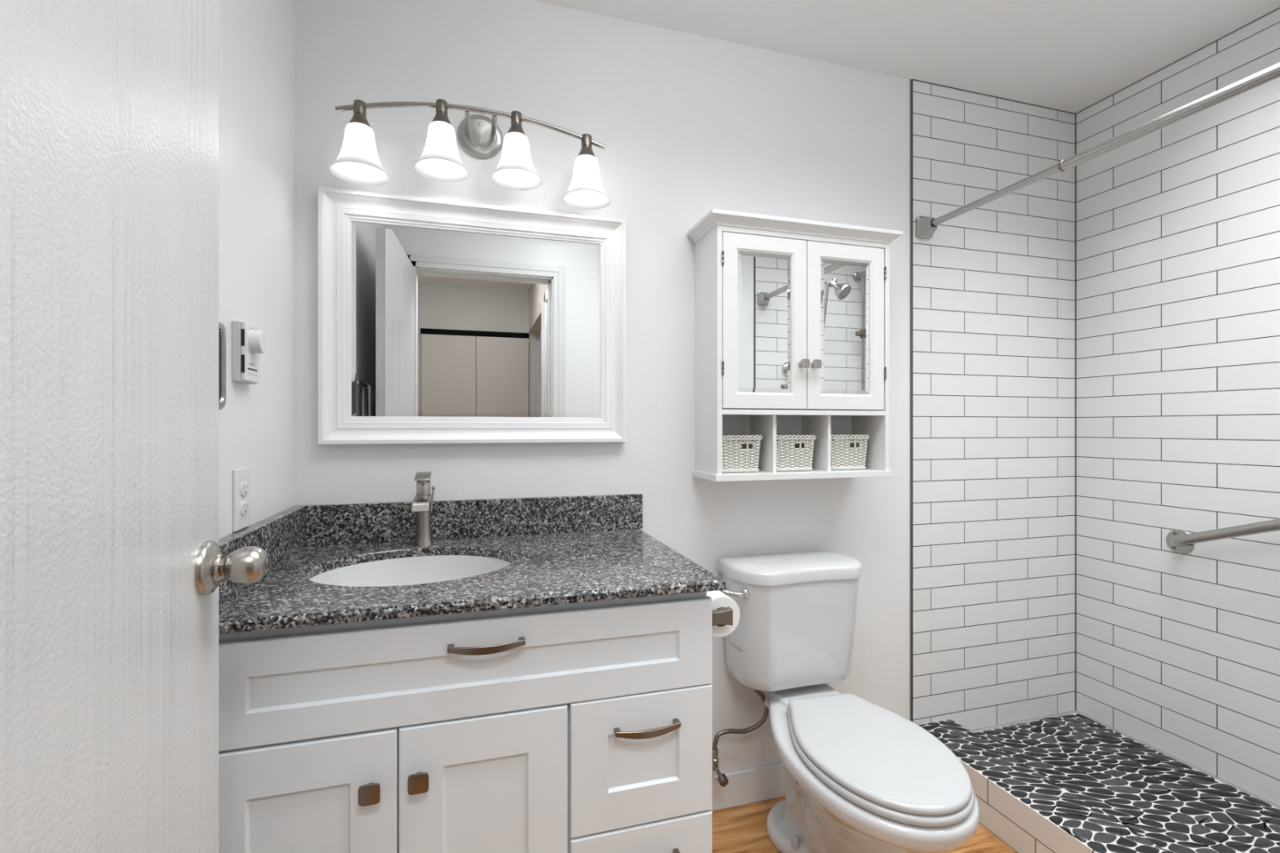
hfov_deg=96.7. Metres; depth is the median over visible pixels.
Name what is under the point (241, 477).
wall outlet
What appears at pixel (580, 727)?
vanity cabinet
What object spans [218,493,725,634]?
countertop
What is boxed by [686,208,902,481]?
upper cabinet
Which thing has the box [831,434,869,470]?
wicker basket
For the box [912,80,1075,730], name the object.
wall tile
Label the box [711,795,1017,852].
floor
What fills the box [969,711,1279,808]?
trim
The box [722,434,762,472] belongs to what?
wicker basket
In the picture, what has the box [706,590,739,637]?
toilet paper roll
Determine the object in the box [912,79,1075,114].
trim
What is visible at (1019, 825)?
shower curb
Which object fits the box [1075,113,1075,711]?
trim
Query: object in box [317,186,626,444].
wall mirror
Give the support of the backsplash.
attached to the wall at (690, 126)
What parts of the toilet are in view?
flush lever, tank lid, tank, bowl, lid, seat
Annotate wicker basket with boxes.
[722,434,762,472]
[776,434,816,471]
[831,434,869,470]
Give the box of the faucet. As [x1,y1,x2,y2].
[411,471,435,546]
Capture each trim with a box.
[910,79,912,721]
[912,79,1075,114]
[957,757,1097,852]
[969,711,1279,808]
[1075,7,1279,114]
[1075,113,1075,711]
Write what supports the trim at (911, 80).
attached to the wall at (690, 126)
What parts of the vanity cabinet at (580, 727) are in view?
door, knob, knob, drawer, door, handle, drawer, drawer, handle, handle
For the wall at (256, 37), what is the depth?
1.22 m
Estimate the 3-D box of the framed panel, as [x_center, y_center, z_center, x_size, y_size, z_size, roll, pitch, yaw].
[-0.739,-0.110,0.970,0.010,0.156,0.139,0,0,-16]
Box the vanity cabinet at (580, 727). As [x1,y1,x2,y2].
[218,591,711,852]
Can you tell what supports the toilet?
on the floor at (742, 828)
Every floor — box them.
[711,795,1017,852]
[973,713,1279,852]
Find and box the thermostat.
[231,320,266,384]
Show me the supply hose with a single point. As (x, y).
(714, 749)
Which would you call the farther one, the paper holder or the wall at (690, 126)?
the wall at (690, 126)
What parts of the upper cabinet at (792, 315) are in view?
door, mirror pane, board, crown moulding, knob, knob, door, mirror pane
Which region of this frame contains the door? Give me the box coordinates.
[0,0,268,852]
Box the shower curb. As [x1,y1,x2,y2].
[918,719,1168,852]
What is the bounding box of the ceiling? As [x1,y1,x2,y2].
[531,0,1279,113]
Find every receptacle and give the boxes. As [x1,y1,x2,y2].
[240,481,248,496]
[240,500,248,515]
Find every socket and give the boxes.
[348,99,370,127]
[431,98,451,124]
[506,111,525,135]
[577,133,595,157]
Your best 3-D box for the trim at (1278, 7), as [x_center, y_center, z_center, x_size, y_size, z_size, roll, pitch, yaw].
[1.921,-1.231,1.519,0.002,0.003,1.488,0,0,-16]
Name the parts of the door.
knob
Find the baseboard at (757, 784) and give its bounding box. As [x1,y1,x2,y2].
[711,762,786,811]
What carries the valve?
attached to the wall at (690, 126)
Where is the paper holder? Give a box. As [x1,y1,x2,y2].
[711,606,733,626]
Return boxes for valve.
[711,754,728,786]
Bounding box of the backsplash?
[306,493,642,546]
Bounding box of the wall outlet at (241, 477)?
[232,466,250,532]
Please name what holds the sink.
in the countertop
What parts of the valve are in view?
valve handle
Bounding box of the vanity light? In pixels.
[328,98,610,209]
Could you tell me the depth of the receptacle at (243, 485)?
1.12 m
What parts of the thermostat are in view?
plate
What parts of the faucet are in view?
spout, lever, drain lift rod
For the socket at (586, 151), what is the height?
0.064 m
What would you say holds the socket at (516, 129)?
attached to the vanity light
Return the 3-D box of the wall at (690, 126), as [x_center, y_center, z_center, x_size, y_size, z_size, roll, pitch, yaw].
[0.404,-0.011,1.905,2.933,2.441,0.100,0,0,-16]
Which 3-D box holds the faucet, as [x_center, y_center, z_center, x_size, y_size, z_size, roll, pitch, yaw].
[-0.554,0.211,1.452,0.051,0.188,0.135,0,0,-16]
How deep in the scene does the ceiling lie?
1.78 m
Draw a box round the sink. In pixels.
[308,555,511,586]
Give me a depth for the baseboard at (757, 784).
1.82 m
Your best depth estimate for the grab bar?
1.75 m
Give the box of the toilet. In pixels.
[718,550,979,852]
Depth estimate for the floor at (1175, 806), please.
1.76 m
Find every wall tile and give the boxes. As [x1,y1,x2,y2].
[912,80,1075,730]
[1075,8,1279,806]
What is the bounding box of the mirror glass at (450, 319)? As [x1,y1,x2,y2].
[351,221,599,417]
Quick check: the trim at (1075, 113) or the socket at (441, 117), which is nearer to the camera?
the socket at (441, 117)
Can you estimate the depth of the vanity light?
1.48 m
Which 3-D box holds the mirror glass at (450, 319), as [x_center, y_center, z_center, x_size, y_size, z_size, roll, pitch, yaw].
[-0.441,-0.286,1.601,0.680,0.523,0.006,0,0,-16]
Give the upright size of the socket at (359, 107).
0.064 m
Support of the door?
in the wall
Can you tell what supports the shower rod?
attached to the wall tile at (993, 286)
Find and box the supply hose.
[711,688,768,755]
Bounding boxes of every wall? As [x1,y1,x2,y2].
[218,0,294,539]
[294,0,910,776]
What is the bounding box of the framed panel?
[218,321,226,409]
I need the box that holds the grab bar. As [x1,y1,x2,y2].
[1165,518,1279,553]
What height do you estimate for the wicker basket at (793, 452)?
0.112 m
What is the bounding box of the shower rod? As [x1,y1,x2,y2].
[915,62,1279,238]
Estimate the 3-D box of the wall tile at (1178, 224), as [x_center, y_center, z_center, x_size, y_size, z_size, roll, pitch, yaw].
[1.925,-0.011,1.519,0.004,2.441,1.494,0,0,-16]
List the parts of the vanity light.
lamp shade, bulb, lamp shade, bulb, standoff arm, wall plate, standoff arm, lamp shade, bulb, lamp shade, bulb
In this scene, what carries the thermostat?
attached to the wall at (256, 37)

